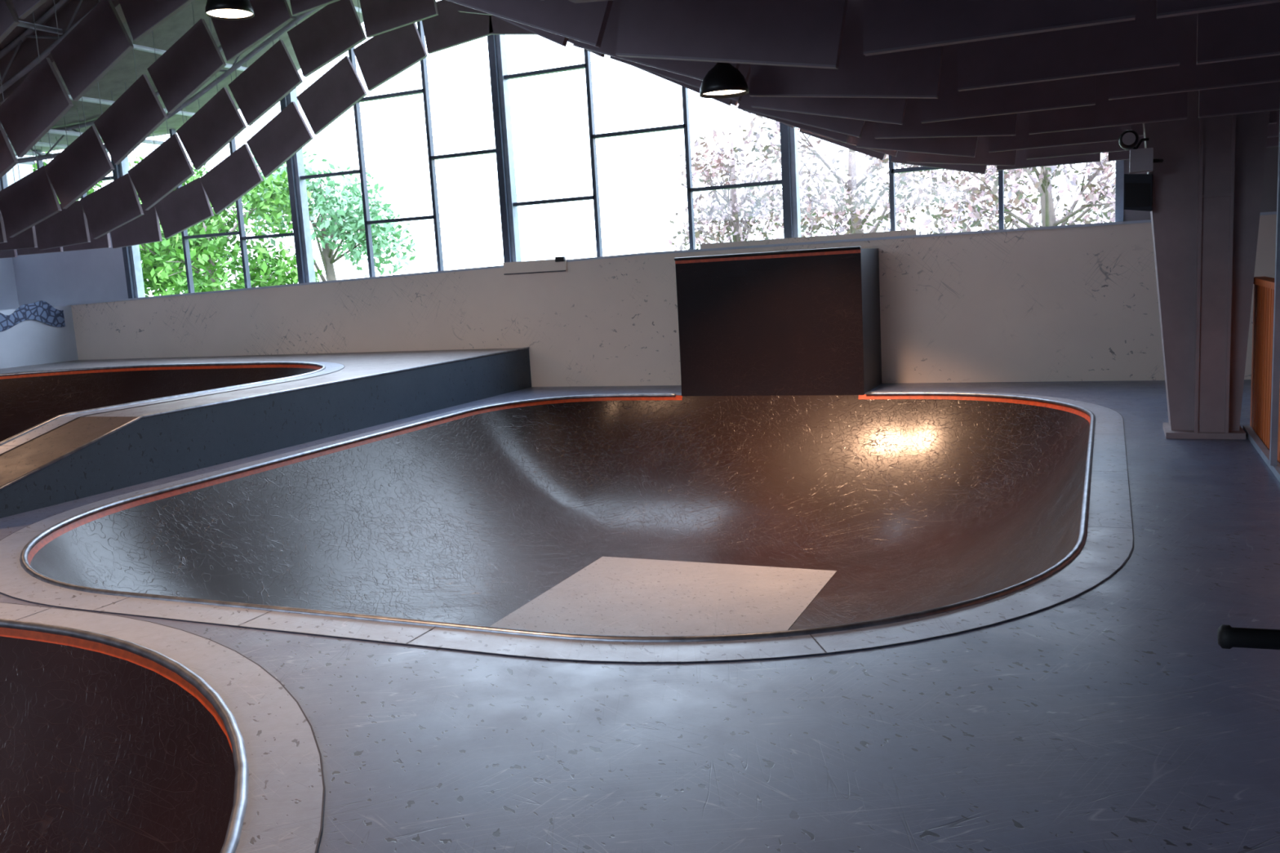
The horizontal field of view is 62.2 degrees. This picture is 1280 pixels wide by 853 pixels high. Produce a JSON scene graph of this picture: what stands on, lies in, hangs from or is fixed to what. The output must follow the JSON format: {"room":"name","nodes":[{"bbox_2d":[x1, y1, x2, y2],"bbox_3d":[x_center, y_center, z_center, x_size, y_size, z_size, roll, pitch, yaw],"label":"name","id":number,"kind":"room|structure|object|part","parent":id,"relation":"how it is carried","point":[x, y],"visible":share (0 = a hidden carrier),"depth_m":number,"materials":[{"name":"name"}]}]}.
{"room":"indoor skatepark","nodes":[
{"label":"indoor skatepark","id":0,"kind":"room"},
{"bbox_2d":[0,155,33,310],"bbox_3d":[-16.564,-1.352,10.941,0.150,4.700,23.000,0,9,24],"label":"wall","id":1,"kind":"structure","parent":0,"point":[8,291],"depth_m":20.60,"materials":[{"name":"white paint"}]},
{"bbox_2d":[0,306,78,368],"bbox_3d":[-12.712,-0.689,15.552,0.200,1.620,10.200,0,9,24],"label":"wall","id":2,"kind":"structure","parent":0,"point":[31,342],"depth_m":19.27,"materials":[{"name":"white paint"}]},
{"bbox_2d":[0,300,65,331],"bbox_3d":[-11.389,-1.861,18.252,0.025,0.526,3.300,0,9,24],"label":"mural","id":3,"kind":"object","parent":2,"relation":"attached to","point":[42,311],"visible":1,"depth_m":19.22,"materials":[{"name":"paint"}]},
{"bbox_2d":[0,0,125,105],"bbox_3d":[-7.402,-4.101,5.712,19.000,2.496,15.000,0,9,24],"label":"beam","id":4,"kind":"structure","parent":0,"point":[27,52],"depth_m":13.69,"materials":[{"name":"black metal"}]},
{"bbox_2d":[0,0,361,164],"bbox_3d":[-6.433,-4.125,5.557,21.718,2.479,22.200,0,9,24],"label":"roof","id":5,"kind":"structure","parent":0,"point":[61,131],"depth_m":15.34,"materials":[{"name":"grey metal"}]},
{"bbox_2d":[0,0,363,155],"bbox_3d":[-6.276,-4.493,5.536,23.300,2.195,22.800,0,9,24],"label":"ceiling","id":6,"kind":"structure","parent":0,"point":[165,35],"depth_m":15.80,"materials":[{"name":"metal"}]},
{"bbox_2d":[0,379,1279,852],"bbox_3d":[-5.835,1.039,6.622,23.000,0.001,23.000,0,9,24],"label":"floor","id":7,"kind":"structure","parent":0,"point":[1113,716],"depth_m":3.85,"materials":[{"name":"painted concrete"}]},
{"bbox_2d":[0,602,324,852],"bbox_3d":[-7.210,2.738,2.027,11.732,1.927,10.602,0,9,24],"label":"bowl","id":8,"kind":"object","parent":7,"relation":"on","point":[118,734],"visible":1,"depth_m":4.90,"materials":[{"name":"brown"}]},
{"bbox_2d":[0,346,531,518],"bbox_3d":[-8.798,-0.200,14.194,11.464,0.628,9.488,0,9,24],"label":"platform","id":9,"kind":"object","parent":7,"relation":"on","point":[86,455],"visible":0.99,"depth_m":11.09,"materials":[{"name":"paint"}]},
{"bbox_2d":[0,360,344,454],"bbox_3d":[-8.409,0.319,13.303,8.432,1.467,7.982,0,9,24],"label":"bowl","id":10,"kind":"object","parent":9,"relation":"in","point":[33,404],"visible":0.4,"depth_m":16.65,"materials":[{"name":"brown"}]},
{"bbox_2d":[0,246,1133,662],"bbox_3d":[0.171,0.078,9.857,7.912,3.320,10.226,0,9,24],"label":"bowl","id":11,"kind":"object","parent":7,"relation":"on","point":[781,504],"visible":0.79,"depth_m":11.29,"materials":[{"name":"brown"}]},
{"bbox_3d":[0.072,1.766,9.757,2.660,0.026,3.650,0,9,24],"label":"flat panel","id":12,"kind":"part","parent":11,"relation":"part of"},
{"bbox_2d":[1142,90,1270,439],"bbox_3d":[4.605,-2.198,8.827,1.100,4.570,0.570,0,9,24],"label":"support column","id":13,"kind":"structure","parent":7,"relation":"on","point":[1207,185],"depth_m":8.75,"materials":[{"name":"paint"}]},
{"bbox_2d":[1124,173,1152,211],"bbox_3d":[4.192,-1.958,8.903,0.244,0.320,0.284,0,9,24],"label":"wall speaker","id":14,"kind":"object","parent":13,"relation":"attached to","point":[1138,188],"visible":0.85,"depth_m":8.79,"materials":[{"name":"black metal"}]},
{"bbox_2d":[1118,129,1163,173],"bbox_3d":[4.065,-2.239,8.610,0.335,0.335,0.224,0,9,24],"label":"floodlight","id":15,"kind":"object","parent":13,"relation":"attached to","point":[1141,160],"visible":1,"depth_m":8.58,"materials":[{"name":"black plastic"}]},
{"bbox_2d":[1217,624,1279,649],"bbox_3d":[1.171,0.868,1.665,0.848,0.971,0.591,-11,12,-44],"label":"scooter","id":16,"kind":"object","parent":7,"relation":"on","point":[1228,637],"visible":1,"depth_m":1.86,"materials":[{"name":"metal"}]},
{"bbox_2d":[1242,425,1279,482],"bbox_3d":[4.064,0.457,6.529,0.050,0.050,5.700,0,9,24],"label":"trim","id":17,"kind":"structure","parent":7,"relation":"on","point":[1258,444],"depth_m":8.13,"materials":[{"name":"concrete"}]},
{"bbox_2d":[1269,111,1279,466],"bbox_3d":[4.387,-1.952,7.123,0.165,4.500,0.100,0,9,24],"label":"post","id":18,"kind":"object","parent":17,"relation":"on","point":[1276,336],"visible":1,"depth_m":7.33,"materials":[{"name":"metal"}]},
{"bbox_2d":[1249,276,1279,462],"bbox_3d":[4.123,-0.167,6.406,0.190,1.310,5.780,0,9,24],"label":"door","id":19,"kind":"structure","parent":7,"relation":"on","point":[1264,286],"depth_m":8.39,"materials":[{"name":"orange wood"}]},
{"bbox_2d":[0,0,1279,258],"bbox_3d":[-5.317,-3.678,7.299,23.050,4.028,16.856,0,9,24],"label":"ceiling","id":20,"kind":"structure","parent":0,"point":[967,86],"depth_m":8.58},
{"bbox_2d":[205,0,254,20],"bbox_3d":[-4.161,-5.170,10.461,0.460,2.128,0.460,0,9,24],"label":"pendant lamp","id":21,"kind":"object","parent":20,"relation":"hanging from","point":[227,10],"visible":1,"depth_m":10.53,"materials":[{"name":"black metal"}]},
{"bbox_2d":[206,8,253,17],"bbox_3d":[-4.101,-4.136,10.612,0.442,0.005,0.442,0,9,24],"label":"diffuser","id":22,"kind":"object","parent":21,"relation":"attached to","point":[212,13],"depth_m":10.63,"materials":[{"name":"beige plastic"}]},
{"bbox_2d":[699,62,748,98],"bbox_3d":[0.439,-2.966,6.123,0.290,2.032,0.290,0,9,24],"label":"pendant lamp","id":23,"kind":"object","parent":20,"relation":"hanging from","point":[723,80],"visible":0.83,"depth_m":6.17,"materials":[{"name":"black metal"}]},
{"bbox_2d":[704,89,745,94],"bbox_3d":[0.496,-1.979,6.267,0.278,0.005,0.278,0,9,24],"label":"diffuser","id":24,"kind":"object","parent":23,"relation":"attached to","point":[706,91],"depth_m":6.30,"materials":[{"name":"beige plastic"}]},
{"bbox_2d":[12,146,1278,306],"bbox_3d":[-1.635,-2.969,16.113,23.000,4.700,0.150,0,9,24],"label":"wall","id":25,"kind":"structure","parent":0,"point":[58,279],"depth_m":19.94,"materials":[{"name":"grey paint"}]},
{"bbox_2d":[0,149,113,198],"bbox_3d":[-10.809,-4.526,19.824,3.200,1.450,0.090,0,9,24],"label":"window","id":26,"kind":"structure","parent":25,"relation":"in","point":[40,163],"depth_m":19.94,"materials":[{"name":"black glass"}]},
{"bbox_2d":[110,128,293,298],"bbox_3d":[-7.553,-4.071,18.439,4.060,3.672,0.220,0,9,24],"label":"window","id":27,"kind":"structure","parent":25,"relation":"in","point":[131,255],"depth_m":18.88,"materials":[{"name":"black metal"}]},
{"bbox_2d":[67,214,1276,386],"bbox_3d":[-0.897,-1.593,15.824,21.400,1.980,0.212,0,9,24],"label":"wall","id":28,"kind":"structure","parent":0,"point":[1076,304],"depth_m":15.19,"materials":[{"name":"white concrete"}]},
{"bbox_2d":[280,20,495,283],"bbox_3d":[-3.943,-4.710,16.738,4.090,4.846,0.220,0,9,24],"label":"window","id":29,"kind":"structure","parent":28,"relation":"in","point":[296,176],"depth_m":17.16,"materials":[{"name":"black metal"}]},
{"bbox_2d":[503,256,567,275],"bbox_3d":[-1.568,-2.399,15.839,1.050,0.215,0.110,0,9,24],"label":"access cover","id":30,"kind":"object","parent":28,"relation":"attached to","point":[559,264],"visible":1,"depth_m":15.80,"materials":[{"name":"white metal"}]},
{"bbox_2d":[487,35,782,262],"bbox_3d":[-0.102,-4.736,15.040,4.490,4.771,0.220,0,9,24],"label":"window","id":31,"kind":"structure","parent":28,"relation":"in","point":[508,204],"depth_m":15.73,"materials":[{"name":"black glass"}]},
{"bbox_2d":[66,211,1276,306],"bbox_3d":[-0.935,-2.364,15.726,21.400,0.284,0.260,0,9,24],"label":"trim","id":32,"kind":"structure","parent":28,"relation":"attached to","point":[1270,212],"depth_m":14.74,"materials":[{"name":"grey metal"}]},
{"bbox_2d":[779,122,1124,238],"bbox_3d":[3.823,-4.115,13.417,4.190,3.561,0.220,0,9,24],"label":"window frame","id":33,"kind":"structure","parent":28,"relation":"attached to","point":[788,135],"depth_m":14.19,"materials":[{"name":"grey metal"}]},
{"label":"outside","id":34,"kind":"structure","parent":0,"visible":0},
{"bbox_3d":[11.813,-6.326,51.619,140.000,0.350,75.300,0,9,24],"label":"lawn","id":35,"kind":"structure","parent":34,"visible":0},
{"bbox_2d":[31,151,234,295],"bbox_3d":[-16.034,-5.359,32.904,7.321,6.442,7.589,-4,8,-6],"label":"tree","id":36,"kind":"object","parent":35,"relation":"on","point":[199,173],"visible":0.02,"depth_m":30.93,"materials":[{"name":"green plant"}]},
{"bbox_2d":[138,162,322,297],"bbox_3d":[-12.133,-4.749,29.854,6.351,5.675,5.767,0,9,24],"label":"tree","id":37,"kind":"object","parent":35,"relation":"on","point":[204,251],"visible":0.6,"depth_m":29.33,"materials":[{"name":"green plant"}]},
{"bbox_2d":[244,149,416,281],"bbox_3d":[-9.973,-5.924,34.076,5.277,6.529,5.677,-8,10,-30],"label":"tree","id":38,"kind":"object","parent":35,"relation":"on","point":[348,207],"visible":0.62,"depth_m":32.98,"materials":[{"name":"green plant"}]},
{"bbox_2d":[666,129,782,250],"bbox_3d":[2.683,-5.506,29.889,3.589,5.470,4.457,0,9,24],"label":"tree","id":39,"kind":"object","parent":35,"relation":"on","point":[731,219],"visible":0.77,"depth_m":29.37,"materials":[{"name":"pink plant"}]},
{"bbox_2d":[731,103,970,239],"bbox_3d":[5.664,-5.578,26.672,6.415,6.199,6.222,0,9,24],"label":"tree","id":40,"kind":"object","parent":35,"relation":"on","point":[853,220],"visible":0.48,"depth_m":26.05,"materials":[{"name":"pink plant"}]},
{"bbox_2d":[915,152,1115,235],"bbox_3d":[8.984,-4.761,22.681,6.035,5.361,5.972,0,9,24],"label":"tree","id":41,"kind":"object","parent":35,"relation":"on","point":[1044,186],"visible":0.34,"depth_m":22.66,"materials":[{"name":"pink plant"}]},
{"bbox_2d":[1071,154,1115,223],"bbox_3d":[13.264,-5.725,25.285,5.953,6.026,6.828,0,9,24],"label":"tree","id":42,"kind":"object","parent":35,"relation":"on","point":[1091,219],"visible":0.02,"depth_m":26.70,"materials":[{"name":"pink plant"}]}
]}

